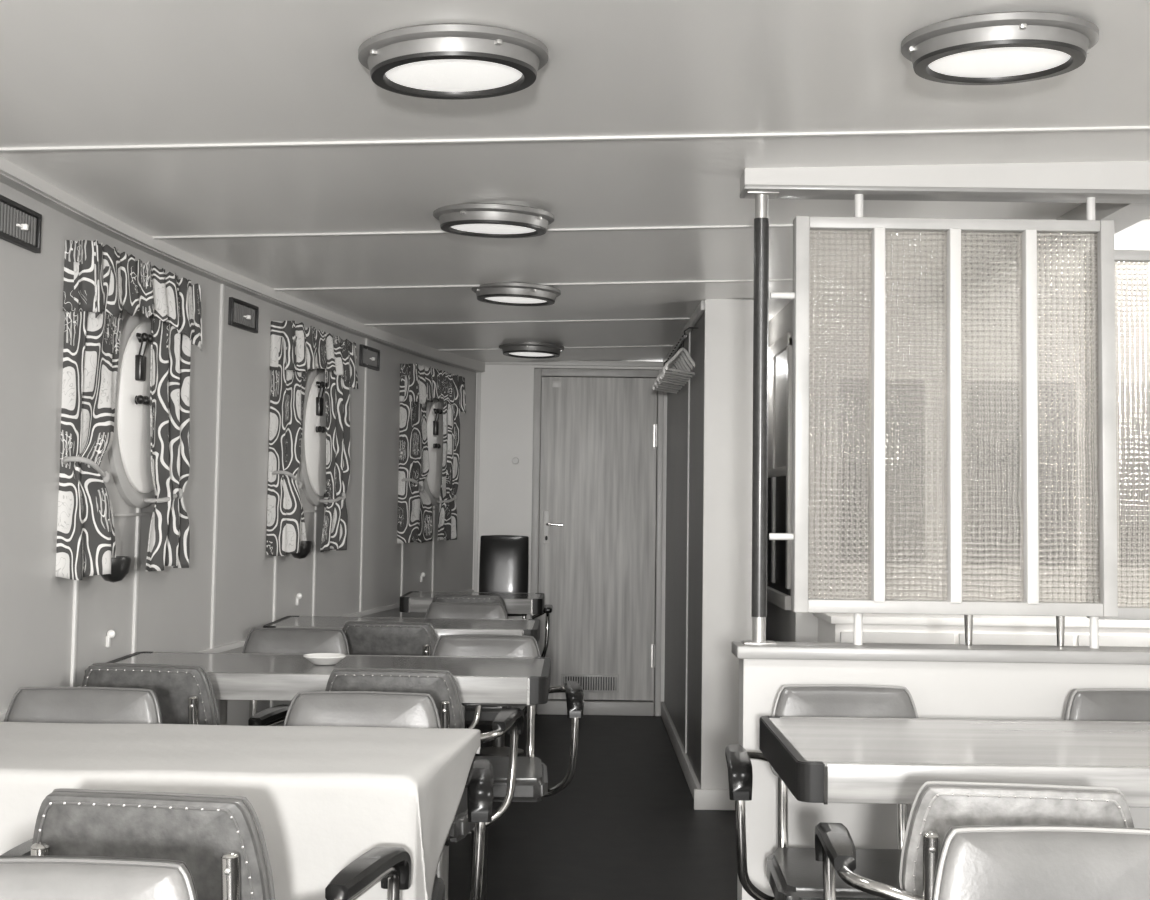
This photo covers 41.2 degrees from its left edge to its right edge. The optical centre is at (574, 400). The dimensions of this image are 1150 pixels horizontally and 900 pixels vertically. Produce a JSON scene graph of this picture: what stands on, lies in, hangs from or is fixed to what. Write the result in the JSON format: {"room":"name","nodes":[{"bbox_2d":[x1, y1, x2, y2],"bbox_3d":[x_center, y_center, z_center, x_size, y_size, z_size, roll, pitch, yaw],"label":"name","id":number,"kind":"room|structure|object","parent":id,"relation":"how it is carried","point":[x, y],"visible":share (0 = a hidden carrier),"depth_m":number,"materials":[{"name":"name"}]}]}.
{"room":"ship interior","nodes":[
{"label":"ship interior","id":0,"kind":"room"},
{"bbox_2d":[0,182,475,725],"bbox_3d":[-1.337,0.428,3.306,0.547,2.136,12.256,1,-4,4],"label":"wall","id":1,"kind":"structure","parent":0,"point":[174,604],"depth_m":5.43,"materials":[{"name":"paint"}]},
{"bbox_2d":[0,194,41,252],"bbox_3d":[-1.423,-0.453,3.919,0.028,0.104,0.290,1,-4,2],"label":"air vent","id":2,"kind":"object","parent":1,"relation":"in","point":[21,226],"visible":1,"depth_m":3.93,"materials":[{"name":"black"}]},
{"bbox_2d":[70,580,78,686],"bbox_3d":[-1.433,0.913,4.352,0.010,1.300,0.022,1,-4,3],"label":"trim","id":3,"kind":"structure","parent":1,"relation":"attached to","point":[76,582],"depth_m":4.36,"materials":[{"name":"white paint"}]},
{"bbox_2d":[105,630,114,647],"bbox_3d":[-1.403,0.718,4.624,0.027,0.053,0.025,1,-4,4],"label":"hook","id":4,"kind":"object","parent":1,"relation":"attached to","point":[111,633],"visible":1,"depth_m":4.62,"materials":[{"name":"silver metal"}]},
{"bbox_2d":[101,556,130,582],"bbox_3d":[-1.353,0.478,4.472,0.118,0.105,0.110,4,-5,-36],"label":"cup","id":5,"kind":"object","parent":1,"relation":"attached to","point":[120,565],"visible":0.58,"depth_m":4.44,"materials":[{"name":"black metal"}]},
{"bbox_2d":[56,240,201,579],"bbox_3d":[-1.347,0.049,4.694,0.135,0.952,0.913,0,-4,5],"label":"curtain","id":6,"kind":"object","parent":1,"relation":"attached to","point":[101,282],"visible":1,"depth_m":4.39,"materials":[{"name":"fabric"}]},
{"bbox_2d":[108,311,154,516],"bbox_3d":[-1.351,0.034,4.876,0.076,0.664,0.570,0,-4,5],"label":"window","id":7,"kind":"structure","parent":1,"relation":"in","point":[129,453],"depth_m":4.73,"materials":[{"name":"white glass"}]},
{"bbox_2d":[132,508,140,652],"bbox_3d":[-1.398,0.954,4.830,0.010,1.280,0.022,0,-4,5],"label":"trim","id":8,"kind":"structure","parent":1,"relation":"attached to","point":[138,510],"depth_m":4.85,"materials":[{"name":"white paint"}]},
{"bbox_2d":[210,284,224,648],"bbox_3d":[-1.312,0.605,5.564,0.010,2.075,0.022,0,-4,7],"label":"trim","id":9,"kind":"structure","parent":1,"relation":"attached to","point":[218,427],"depth_m":5.58,"materials":[{"name":"white paint"}]},
{"bbox_2d":[0,590,473,721],"bbox_3d":[-1.285,0.760,3.275,0.461,0.020,12.231,1,-4,4],"label":"trim","id":10,"kind":"structure","parent":1,"relation":"attached to","point":[238,644],"depth_m":5.82,"materials":[{"name":"white paint"}]},
{"bbox_2d":[0,156,484,372],"bbox_3d":[-1.246,-0.610,3.362,0.503,0.060,12.232,1,-4,4],"label":"trim","id":11,"kind":"structure","parent":1,"relation":"attached to","point":[7,167],"depth_m":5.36,"materials":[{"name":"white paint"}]},
{"bbox_2d":[228,297,258,332],"bbox_3d":[-1.259,-0.326,5.843,0.028,0.104,0.290,0,-4,8],"label":"air vent","id":12,"kind":"object","parent":1,"relation":"in","point":[243,315],"visible":1,"depth_m":5.83,"materials":[{"name":"black"}]},
{"bbox_2d":[270,556,277,707],"bbox_3d":[-1.227,1.036,6.217,0.010,1.300,0.022,0,-4,8],"label":"trim","id":13,"kind":"structure","parent":1,"relation":"attached to","point":[275,557],"depth_m":6.23,"materials":[{"name":"white paint"}]},
{"bbox_2d":[295,593,301,605],"bbox_3d":[-1.174,0.843,6.509,0.027,0.053,0.025,0,-4,8],"label":"hook","id":14,"kind":"object","parent":1,"relation":"attached to","point":[299,595],"visible":1,"depth_m":6.50,"materials":[{"name":"silver metal"}]},
{"bbox_2d":[291,541,311,558],"bbox_3d":[-1.141,0.601,6.322,0.118,0.105,0.110,3,-4,-32],"label":"cup","id":15,"kind":"object","parent":1,"relation":"attached to","point":[305,548],"visible":0.64,"depth_m":6.29,"materials":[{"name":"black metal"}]},
{"bbox_2d":[266,320,357,555],"bbox_3d":[-1.117,0.174,6.576,0.135,0.952,0.893,0,-4,8],"label":"curtain","id":16,"kind":"object","parent":1,"relation":"attached to","point":[295,348],"visible":1,"depth_m":6.25,"materials":[{"name":"fabric"}]},
{"bbox_2d":[298,368,327,511],"bbox_3d":[-1.106,0.160,6.779,0.076,0.664,0.570,0,-4,9],"label":"window","id":17,"kind":"structure","parent":1,"relation":"in","point":[312,467],"depth_m":6.63,"materials":[{"name":"white glass"}]},
{"bbox_2d":[312,506,317,615],"bbox_3d":[-1.153,1.080,6.725,0.010,1.280,0.022,0,-4,9],"label":"trim","id":18,"kind":"structure","parent":1,"relation":"attached to","point":[316,507],"depth_m":6.74,"materials":[{"name":"white paint"}]},
{"bbox_2d":[359,339,367,616],"bbox_3d":[-1.036,0.730,7.439,0.010,2.075,0.022,0,-4,10],"label":"trim","id":19,"kind":"structure","parent":1,"relation":"attached to","point":[366,340],"depth_m":7.45,"materials":[{"name":"white paint"}]},
{"bbox_2d":[359,344,379,370],"bbox_3d":[-1.005,-0.213,7.538,0.028,0.104,0.290,0,-4,10],"label":"air vent","id":20,"kind":"object","parent":1,"relation":"in","point":[371,356],"visible":1,"depth_m":7.52,"materials":[{"name":"black metal"}]},
{"bbox_2d":[400,543,403,616],"bbox_3d":[-0.919,1.162,8.092,0.010,1.300,0.022,0,-4,11],"label":"trim","id":21,"kind":"structure","parent":1,"relation":"attached to","point":[402,551],"depth_m":8.10,"materials":[{"name":"white paint"}]},
{"bbox_2d":[420,573,424,581],"bbox_3d":[-0.839,0.973,8.443,0.027,0.053,0.025,0,-4,12],"label":"hook","id":22,"kind":"object","parent":1,"relation":"attached to","point":[422,574],"visible":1,"depth_m":8.44,"materials":[{"name":"silver metal"}]},
{"bbox_2d":[397,363,465,543],"bbox_3d":[-0.784,0.302,8.488,0.135,0.952,0.933,0,-4,12],"label":"curtain","id":23,"kind":"object","parent":1,"relation":"attached to","point":[419,384],"visible":1,"depth_m":8.23,"materials":[{"name":"fabric"}]},
{"bbox_2d":[423,398,442,509],"bbox_3d":[-0.762,0.288,8.682,0.076,0.664,0.570,0,-4,13],"label":"window","id":24,"kind":"structure","parent":1,"relation":"in","point":[434,410],"depth_m":8.56,"materials":[{"name":"white glass"}]},
{"bbox_2d":[431,506,435,591],"bbox_3d":[-0.807,1.209,8.640,0.010,1.280,0.022,0,-4,13],"label":"trim","id":25,"kind":"structure","parent":1,"relation":"attached to","point":[434,507],"depth_m":8.65,"materials":[{"name":"white paint"}]},
{"bbox_2d":[472,360,666,715],"bbox_3d":[-0.077,0.823,9.427,1.330,2.173,0.120,1,-4,0],"label":"wall","id":26,"kind":"structure","parent":0,"point":[507,391],"depth_m":9.40,"materials":[{"name":"paint"}]},
{"bbox_2d":[473,372,480,591],"bbox_3d":[-0.604,0.829,9.361,0.024,2.136,0.012,1,-4,0],"label":"trim","id":27,"kind":"structure","parent":26,"relation":"attached to","point":[478,373],"depth_m":9.38,"materials":[{"name":"white paint"}]},
{"bbox_2d":[512,457,518,463],"bbox_3d":[-0.365,0.367,9.389,0.044,0.044,0.012,1,-4,0],"label":"button","id":28,"kind":"object","parent":26,"relation":"attached to","point":[515,460],"visible":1,"depth_m":9.38,"materials":[{"name":"white paint"}]},
{"bbox_2d":[511,706,524,709],"bbox_3d":[-0.459,1.852,9.293,0.335,0.090,0.015,1,-4,0],"label":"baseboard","id":29,"kind":"structure","parent":26,"relation":"attached to","point":[520,707],"depth_m":9.29,"materials":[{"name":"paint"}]},
{"bbox_2d":[485,361,663,366],"bbox_3d":[-0.013,-0.233,9.425,1.168,0.032,0.020,1,-4,0],"label":"trim","id":30,"kind":"structure","parent":26,"relation":"attached to","point":[550,363],"depth_m":9.42,"materials":[{"name":"white paint"}]},
{"bbox_2d":[530,368,663,715],"bbox_3d":[0.133,0.857,9.382,0.800,2.105,0.165,1,-4,0],"label":"door","id":31,"kind":"structure","parent":26,"relation":"in","point":[597,494],"depth_m":9.36,"materials":[{"name":"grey wood"}]},
{"bbox_2d":[0,0,1149,361],"bbox_3d":[0.892,-0.704,3.412,5.250,0.273,12.320,1,-4,0],"label":"ceiling","id":32,"kind":"structure","parent":0,"point":[73,72],"depth_m":3.56,"materials":[{"name":"paint"}]},
{"bbox_2d":[358,24,547,99],"bbox_3d":[-0.231,-0.639,2.908,0.360,0.064,0.360,2,-4,-14],"label":"ceiling light","id":33,"kind":"object","parent":32,"relation":"attached to","point":[432,61],"visible":1,"depth_m":2.82,"materials":[{"name":"metal"}]},
{"bbox_2d":[433,203,553,237],"bbox_3d":[-0.241,-0.533,4.544,0.360,0.064,0.360,0,-4,12],"label":"ceiling light","id":34,"kind":"object","parent":32,"relation":"attached to","point":[486,220],"visible":1,"depth_m":4.43,"materials":[{"name":"metal"}]},
{"bbox_2d":[472,282,560,305],"bbox_3d":[-0.237,-0.428,6.161,0.360,0.064,0.360,0,-4,16],"label":"ceiling light","id":35,"kind":"object","parent":32,"relation":"attached to","point":[500,293],"visible":0.98,"depth_m":6.04,"materials":[{"name":"metal"}]},
{"bbox_2d":[364,318,689,325],"bbox_3d":[-0.244,-0.379,7.310,1.626,0.064,0.025,1,-4,0],"label":"trim","id":36,"kind":"structure","parent":32,"relation":"attached to","point":[660,318],"depth_m":7.30,"materials":[{"name":"white paint"}]},
{"bbox_2d":[499,342,563,358],"bbox_3d":[-0.241,-0.280,8.456,0.360,0.064,0.360,-1,-4,21],"label":"ceiling light","id":37,"kind":"object","parent":32,"relation":"attached to","point":[533,350],"visible":0.98,"depth_m":8.34,"materials":[{"name":"metal"}]},
{"bbox_2d":[274,279,792,290],"bbox_3d":[1.089,-0.485,6.063,4.662,0.164,0.025,1,-4,0],"label":"trim","id":38,"kind":"structure","parent":32,"relation":"attached to","point":[770,280],"depth_m":6.05,"materials":[{"name":"white paint"}]},
{"bbox_2d":[438,345,672,350],"bbox_3d":[-0.125,-0.298,8.597,1.390,0.056,0.025,1,-4,0],"label":"trim","id":39,"kind":"structure","parent":32,"relation":"attached to","point":[659,345],"depth_m":8.59,"materials":[{"name":"white paint"}]},
{"bbox_2d":[0,126,1149,152],"bbox_3d":[0.986,-0.641,3.628,4.861,0.170,0.025,1,-4,0],"label":"trim","id":40,"kind":"structure","parent":32,"relation":"attached to","point":[1120,128],"depth_m":3.62,"materials":[{"name":"white paint"}]},
{"bbox_2d":[153,217,1149,239],"bbox_3d":[1.016,-0.563,4.845,4.805,0.168,0.025,1,-4,0],"label":"trim","id":41,"kind":"structure","parent":32,"relation":"attached to","point":[1148,218],"depth_m":4.83,"materials":[{"name":"white paint"}]},
{"bbox_2d":[901,11,1098,84],"bbox_3d":[0.799,-0.660,2.888,0.360,0.064,0.360,-1,-4,30],"label":"ceiling light","id":42,"kind":"object","parent":32,"relation":"attached to","point":[997,48],"visible":1,"depth_m":2.80,"materials":[{"name":"metal"}]},
{"bbox_2d":[448,712,736,899],"bbox_3d":[0.735,1.574,3.264,5.500,0.100,12.320,1,-4,0],"label":"floor","id":43,"kind":"structure","parent":0,"point":[626,825],"depth_m":6.03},
{"bbox_2d":[4,687,162,723],"bbox_3d":[-1.138,1.074,3.314,0.640,0.852,0.520,1,-4,0],"label":"armchair","id":44,"kind":"object","parent":43,"relation":"on","point":[94,705],"visible":0.35,"depth_m":3.52,"materials":[{"name":"grey leather"}]},
{"bbox_2d":[0,856,197,899],"bbox_3d":[-0.640,0.973,1.646,0.640,0.852,0.520,1,-4,0],"label":"armchair","id":45,"kind":"object","parent":43,"relation":"on","point":[21,877],"visible":1,"depth_m":1.86,"materials":[{"name":"grey leather"}]},
{"bbox_2d":[82,663,289,725],"bbox_3d":[-1.110,1.133,4.222,0.640,0.852,0.520,0,-4,8],"label":"armchair","id":46,"kind":"object","parent":43,"relation":"on","point":[184,694],"visible":0.34,"depth_m":4.01,"materials":[{"name":"grey leather"}]},
{"bbox_2d":[0,788,410,899],"bbox_3d":[-0.623,1.028,2.485,0.640,0.852,0.520,0,-4,8],"label":"armchair","id":47,"kind":"object","parent":43,"relation":"on","point":[217,837],"visible":0.7,"depth_m":2.28,"materials":[{"name":"grey leather"}]},
{"bbox_2d":[242,628,349,717],"bbox_3d":[-0.951,1.185,4.980,0.640,0.852,0.520,1,-4,0],"label":"armchair","id":48,"kind":"object","parent":43,"relation":"on","point":[258,640],"visible":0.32,"depth_m":5.19,"materials":[{"name":"grey leather"}]},
{"bbox_2d":[85,651,550,899],"bbox_3d":[-0.737,1.185,4.549,1.310,0.802,0.554,1,-4,0],"label":"dining table","id":49,"kind":"object","parent":43,"relation":"on","point":[233,676],"visible":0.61,"depth_m":4.43,"materials":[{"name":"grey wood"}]},
{"bbox_2d":[303,653,345,664],"bbox_3d":[-0.746,0.771,4.561,0.128,0.027,0.128,1,-4,0],"label":"dish","id":50,"kind":"object","parent":49,"relation":"on","point":[314,658],"visible":1,"depth_m":4.53,"materials":[{"name":"white ceramic"}]},
{"bbox_2d":[283,691,492,899],"bbox_3d":[-0.493,1.083,3.303,0.640,0.852,0.520,1,-4,0],"label":"armchair","id":51,"kind":"object","parent":43,"relation":"on","point":[309,708],"visible":0.28,"depth_m":3.51,"materials":[{"name":"grey leather"}]},
{"bbox_2d":[263,616,539,832],"bbox_3d":[-0.678,1.286,6.096,1.055,0.802,0.534,1,-4,0],"label":"dining table","id":52,"kind":"object","parent":43,"relation":"on","point":[442,626],"visible":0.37,"depth_m":6.08,"materials":[{"name":"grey wood"}]},
{"bbox_2d":[284,668,523,846],"bbox_3d":[-0.476,1.140,4.191,0.640,0.852,0.520,1,-4,3],"label":"armchair","id":53,"kind":"object","parent":43,"relation":"on","point":[442,686],"visible":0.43,"depth_m":3.99,"materials":[{"name":"grey leather"}]},
{"bbox_2d":[343,621,481,728],"bbox_3d":[-0.667,1.236,5.708,0.640,0.852,0.520,1,-4,4],"label":"armchair","id":54,"kind":"object","parent":43,"relation":"on","point":[363,637],"visible":0.28,"depth_m":5.50,"materials":[{"name":"grey leather"}]},
{"bbox_2d":[432,595,507,727],"bbox_3d":[-0.503,1.341,7.304,0.640,0.852,0.520,1,-4,0],"label":"armchair","id":55,"kind":"object","parent":43,"relation":"on","point":[437,598],"visible":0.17,"depth_m":7.09,"materials":[{"name":"grey leather"}]},
{"bbox_2d":[399,591,543,755],"bbox_3d":[-0.528,1.404,7.896,0.720,0.802,0.504,1,-4,0],"label":"dining table","id":56,"kind":"object","parent":43,"relation":"on","point":[412,601],"visible":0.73,"depth_m":7.71,"materials":[{"name":"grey wood"}]},
{"bbox_2d":[425,602,526,813],"bbox_3d":[-0.474,1.282,6.386,0.640,0.852,0.520,1,-4,0],"label":"armchair","id":57,"kind":"object","parent":43,"relation":"on","point":[479,610],"visible":0.2,"depth_m":6.59,"materials":[{"name":"grey leather"}]},
{"bbox_2d":[432,634,583,899],"bbox_3d":[-0.296,1.184,4.829,0.640,0.852,0.520,1,-4,0],"label":"armchair","id":58,"kind":"object","parent":43,"relation":"on","point":[531,781],"visible":0.35,"depth_m":4.86,"materials":[{"name":"silver metal"}]},
{"bbox_2d":[479,535,552,717],"bbox_3d":[-0.415,1.307,8.595,0.572,1.094,0.522,1,-4,0],"label":"chair","id":59,"kind":"object","parent":43,"relation":"on","point":[504,559],"visible":0.44,"depth_m":8.79,"materials":[{"name":"black leather"}]},
{"bbox_2d":[725,684,918,899],"bbox_3d":[0.662,1.116,3.570,0.640,0.852,0.520,1,-4,0],"label":"armchair","id":60,"kind":"object","parent":43,"relation":"on","point":[792,873],"visible":0.39,"depth_m":3.65,"materials":[{"name":"grey leather"}]},
{"bbox_2d":[759,716,1149,807],"bbox_3d":[1.357,1.129,3.237,1.868,0.802,0.654,1,-4,0],"label":"dining table","id":61,"kind":"object","parent":43,"relation":"on","point":[825,760],"visible":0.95,"depth_m":3.09,"materials":[{"name":"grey wood"}]},
{"bbox_2d":[814,781,1133,899],"bbox_3d":[0.743,1.058,2.652,0.640,0.852,0.520,0,-4,7],"label":"armchair","id":62,"kind":"object","parent":43,"relation":"on","point":[938,806],"visible":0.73,"depth_m":2.46,"materials":[{"name":"grey leather"}]},
{"bbox_2d":[813,613,1149,646],"bbox_3d":[1.955,1.298,6.169,1.920,0.860,0.475,1,-4,0],"label":"wall","id":63,"kind":"structure","parent":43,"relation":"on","point":[832,627],"depth_m":5.99,"materials":[{"name":"paint"}]},
{"bbox_2d":[813,613,1149,627],"bbox_3d":[1.961,0.885,6.208,1.920,0.030,0.450,1,-4,0],"label":"countertop","id":64,"kind":"structure","parent":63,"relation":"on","point":[833,618],"depth_m":5.99,"materials":[{"name":"paint"}]},
{"bbox_2d":[932,825,1149,899],"bbox_3d":[0.675,1.009,1.913,0.640,0.852,0.520,1,-4,0],"label":"armchair","id":65,"kind":"object","parent":43,"relation":"on","point":[985,862],"visible":1,"depth_m":2.12,"materials":[{"name":"grey leather"}]},
{"bbox_2d":[1064,688,1149,720],"bbox_3d":[1.387,1.126,3.568,0.640,0.852,0.520,1,-4,0],"label":"armchair","id":66,"kind":"object","parent":43,"relation":"on","point":[1096,704],"visible":0.27,"depth_m":3.78,"materials":[{"name":"grey leather"}]},
{"bbox_2d":[1086,250,1149,619],"bbox_3d":[1.929,0.544,4.332,0.945,2.128,0.068,1,-4,0],"label":"glass screen","id":67,"kind":"object","parent":43,"relation":"on","point":[1132,267],"visible":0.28,"depth_m":4.36,"materials":[{"name":"clear glass"}]},
{"bbox_3d":[-0.879,1.082,2.982,1.140,0.802,0.574,1,-4,0],"label":"dining table","id":68,"kind":"object","parent":43,"relation":"on","visible":0},
{"bbox_2d":[0,722,479,899],"bbox_3d":[-0.826,0.849,2.954,1.240,0.354,0.684,1,-4,0],"label":"tablecloth","id":69,"kind":"object","parent":68,"relation":"on","point":[321,797],"visible":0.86,"depth_m":2.74,"materials":[{"name":"white fabric"}]},
{"bbox_2d":[664,313,703,783],"bbox_3d":[0.585,0.737,7.978,0.060,2.175,2.780,1,-4,0],"label":"wall","id":70,"kind":"structure","parent":0,"point":[677,404],"depth_m":7.67,"materials":[{"name":"laminate"}]},
{"bbox_2d":[663,327,697,366],"bbox_3d":[0.533,-0.259,7.857,0.070,0.056,1.750,1,-4,0],"label":"rail","id":71,"kind":"object","parent":70,"relation":"attached to","point":[684,336],"visible":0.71,"depth_m":7.23,"materials":[{"name":"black metal"}]},
{"bbox_2d":[652,360,676,393],"bbox_3d":[0.504,-0.137,8.389,0.016,0.176,0.348,-1,-4,29],"label":"hanger","id":72,"kind":"object","parent":71,"relation":"hanging from","point":[653,386],"visible":0.21,"depth_m":8.33,"materials":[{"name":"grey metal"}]},
{"bbox_2d":[656,358,677,391],"bbox_3d":[0.504,-0.145,8.251,0.016,0.176,0.348,-1,-4,24],"label":"hanger","id":73,"kind":"object","parent":71,"relation":"hanging from","point":[664,388],"visible":0.23,"depth_m":8.22,"materials":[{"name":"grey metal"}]},
{"bbox_2d":[654,355,680,389],"bbox_3d":[0.504,-0.156,8.091,0.016,0.176,0.348,-1,-4,30],"label":"hanger","id":74,"kind":"object","parent":71,"relation":"hanging from","point":[656,381],"visible":0.25,"depth_m":8.03,"materials":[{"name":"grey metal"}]},
{"bbox_2d":[658,353,681,387],"bbox_3d":[0.504,-0.164,7.963,0.016,0.176,0.348,-1,-4,25],"label":"hanger","id":75,"kind":"object","parent":71,"relation":"hanging from","point":[672,366],"visible":0.23,"depth_m":7.96,"materials":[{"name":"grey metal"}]},
{"bbox_2d":[657,350,684,385],"bbox_3d":[0.504,-0.174,7.810,0.016,0.176,0.348,-1,-4,31],"label":"hanger","id":76,"kind":"object","parent":71,"relation":"hanging from","point":[674,363],"visible":0.37,"depth_m":7.79,"materials":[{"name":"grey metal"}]},
{"bbox_2d":[660,347,685,383],"bbox_3d":[0.503,-0.183,7.669,0.016,0.176,0.348,-1,-4,29],"label":"hanger","id":77,"kind":"object","parent":71,"relation":"hanging from","point":[676,361],"visible":0.36,"depth_m":7.67,"materials":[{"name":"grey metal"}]},
{"bbox_2d":[661,344,687,381],"bbox_3d":[0.503,-0.192,7.530,0.016,0.176,0.348,-1,-4,28],"label":"hanger","id":78,"kind":"object","parent":71,"relation":"hanging from","point":[678,358],"visible":0.4,"depth_m":7.54,"materials":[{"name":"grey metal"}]},
{"bbox_2d":[662,342,689,379],"bbox_3d":[0.503,-0.200,7.409,0.017,0.176,0.348,-1,-4,29],"label":"hanger","id":79,"kind":"object","parent":71,"relation":"hanging from","point":[680,355],"visible":0.51,"depth_m":7.42,"materials":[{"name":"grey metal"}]},
{"bbox_2d":[663,339,692,376],"bbox_3d":[0.503,-0.209,7.274,0.016,0.176,0.348,-1,-4,31],"label":"hanger","id":80,"kind":"object","parent":71,"relation":"hanging from","point":[688,362],"visible":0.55,"depth_m":7.28,"materials":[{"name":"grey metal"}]},
{"bbox_2d":[665,335,694,374],"bbox_3d":[0.503,-0.218,7.121,0.016,0.176,0.348,-1,-4,31],"label":"hanger","id":81,"kind":"object","parent":71,"relation":"hanging from","point":[680,350],"visible":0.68,"depth_m":7.09,"materials":[{"name":"white"}]},
{"bbox_2d":[664,300,704,363],"bbox_3d":[0.558,-0.326,8.037,0.022,0.044,2.800,1,-4,0],"label":"trim","id":82,"kind":"structure","parent":70,"relation":"attached to","point":[700,309],"depth_m":7.19,"materials":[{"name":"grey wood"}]},
{"bbox_2d":[685,332,690,752],"bbox_3d":[0.550,0.681,7.471,0.008,2.050,0.024,1,-4,0],"label":"trim","id":83,"kind":"structure","parent":70,"relation":"attached to","point":[689,332],"depth_m":7.46,"materials":[{"name":"white paint"}]},
{"bbox_2d":[661,702,734,809],"bbox_3d":[0.648,1.779,7.883,0.287,0.085,2.835,1,-4,0],"label":"baseboard","id":84,"kind":"structure","parent":70,"relation":"attached to","point":[704,799],"depth_m":6.66,"materials":[{"name":"white paint"}]},
{"bbox_2d":[700,299,752,788],"bbox_3d":[0.679,0.736,7.998,0.256,2.182,2.900,1,-4,0],"label":"wall column","id":85,"kind":"structure","parent":0,"point":[728,323],"depth_m":6.56,"materials":[{"name":"white paint"}]},
{"bbox_2d":[766,299,817,641],"bbox_3d":[2.171,0.748,7.916,2.470,2.190,2.900,1,-4,0],"label":"wall","id":86,"kind":"structure","parent":0,"point":[782,625],"depth_m":6.83,"materials":[{"name":"laminate"}]},
{"bbox_2d":[767,332,792,609],"bbox_3d":[0.926,0.353,7.432,0.030,1.200,1.640,1,-4,0],"label":"window","id":87,"kind":"structure","parent":86,"relation":"in","point":[779,506],"depth_m":6.93,"materials":[{"name":"glass"}]},
{"bbox_2d":[768,349,786,468],"bbox_3d":[0.940,0.074,7.450,0.010,0.520,1.560,1,-4,0],"label":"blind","id":88,"kind":"object","parent":87,"relation":"attached to","point":[777,358],"depth_m":7.05,"materials":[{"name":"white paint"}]},
{"bbox_2d":[737,659,1149,899],"bbox_3d":[1.909,1.132,3.938,2.968,0.902,0.110,1,-4,0],"label":"wall partition","id":89,"kind":"structure","parent":0,"point":[945,690],"depth_m":3.91,"materials":[{"name":"white paint"}]},
{"bbox_2d":[731,641,1149,664],"bbox_3d":[1.906,0.666,3.968,2.986,0.032,0.150,1,-4,0],"label":"ledge","id":90,"kind":"structure","parent":89,"relation":"on","point":[782,650],"depth_m":3.90,"materials":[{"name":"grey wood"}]},
{"bbox_2d":[741,191,778,644],"bbox_3d":[0.486,0.041,4.010,0.084,1.182,0.070,1,-4,0],"label":"pole","id":91,"kind":"object","parent":90,"relation":"on","point":[761,220],"visible":1,"depth_m":4.00,"materials":[{"name":"metal"}]},
{"bbox_2d":[769,194,1117,648],"bbox_3d":[0.959,0.047,4.013,0.897,1.181,0.076,1,-4,0],"label":"glass screen","id":92,"kind":"object","parent":90,"relation":"on","point":[954,379],"visible":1,"depth_m":4.00,"materials":[{"name":"grey glass"}]},
{"bbox_2d":[740,161,1149,233],"bbox_3d":[1.932,-0.535,5.243,2.973,0.143,2.500,1,-4,0],"label":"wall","id":93,"kind":"structure","parent":0,"point":[1130,175],"depth_m":4.00,"materials":[{"name":"white paint"}]},
{"bbox_2d":[740,184,1149,203],"bbox_3d":[1.040,-0.547,4.053,1.193,0.012,0.129,1,-4,0],"label":"trim","id":94,"kind":"structure","parent":93,"relation":"attached to","point":[830,192],"depth_m":4.02,"materials":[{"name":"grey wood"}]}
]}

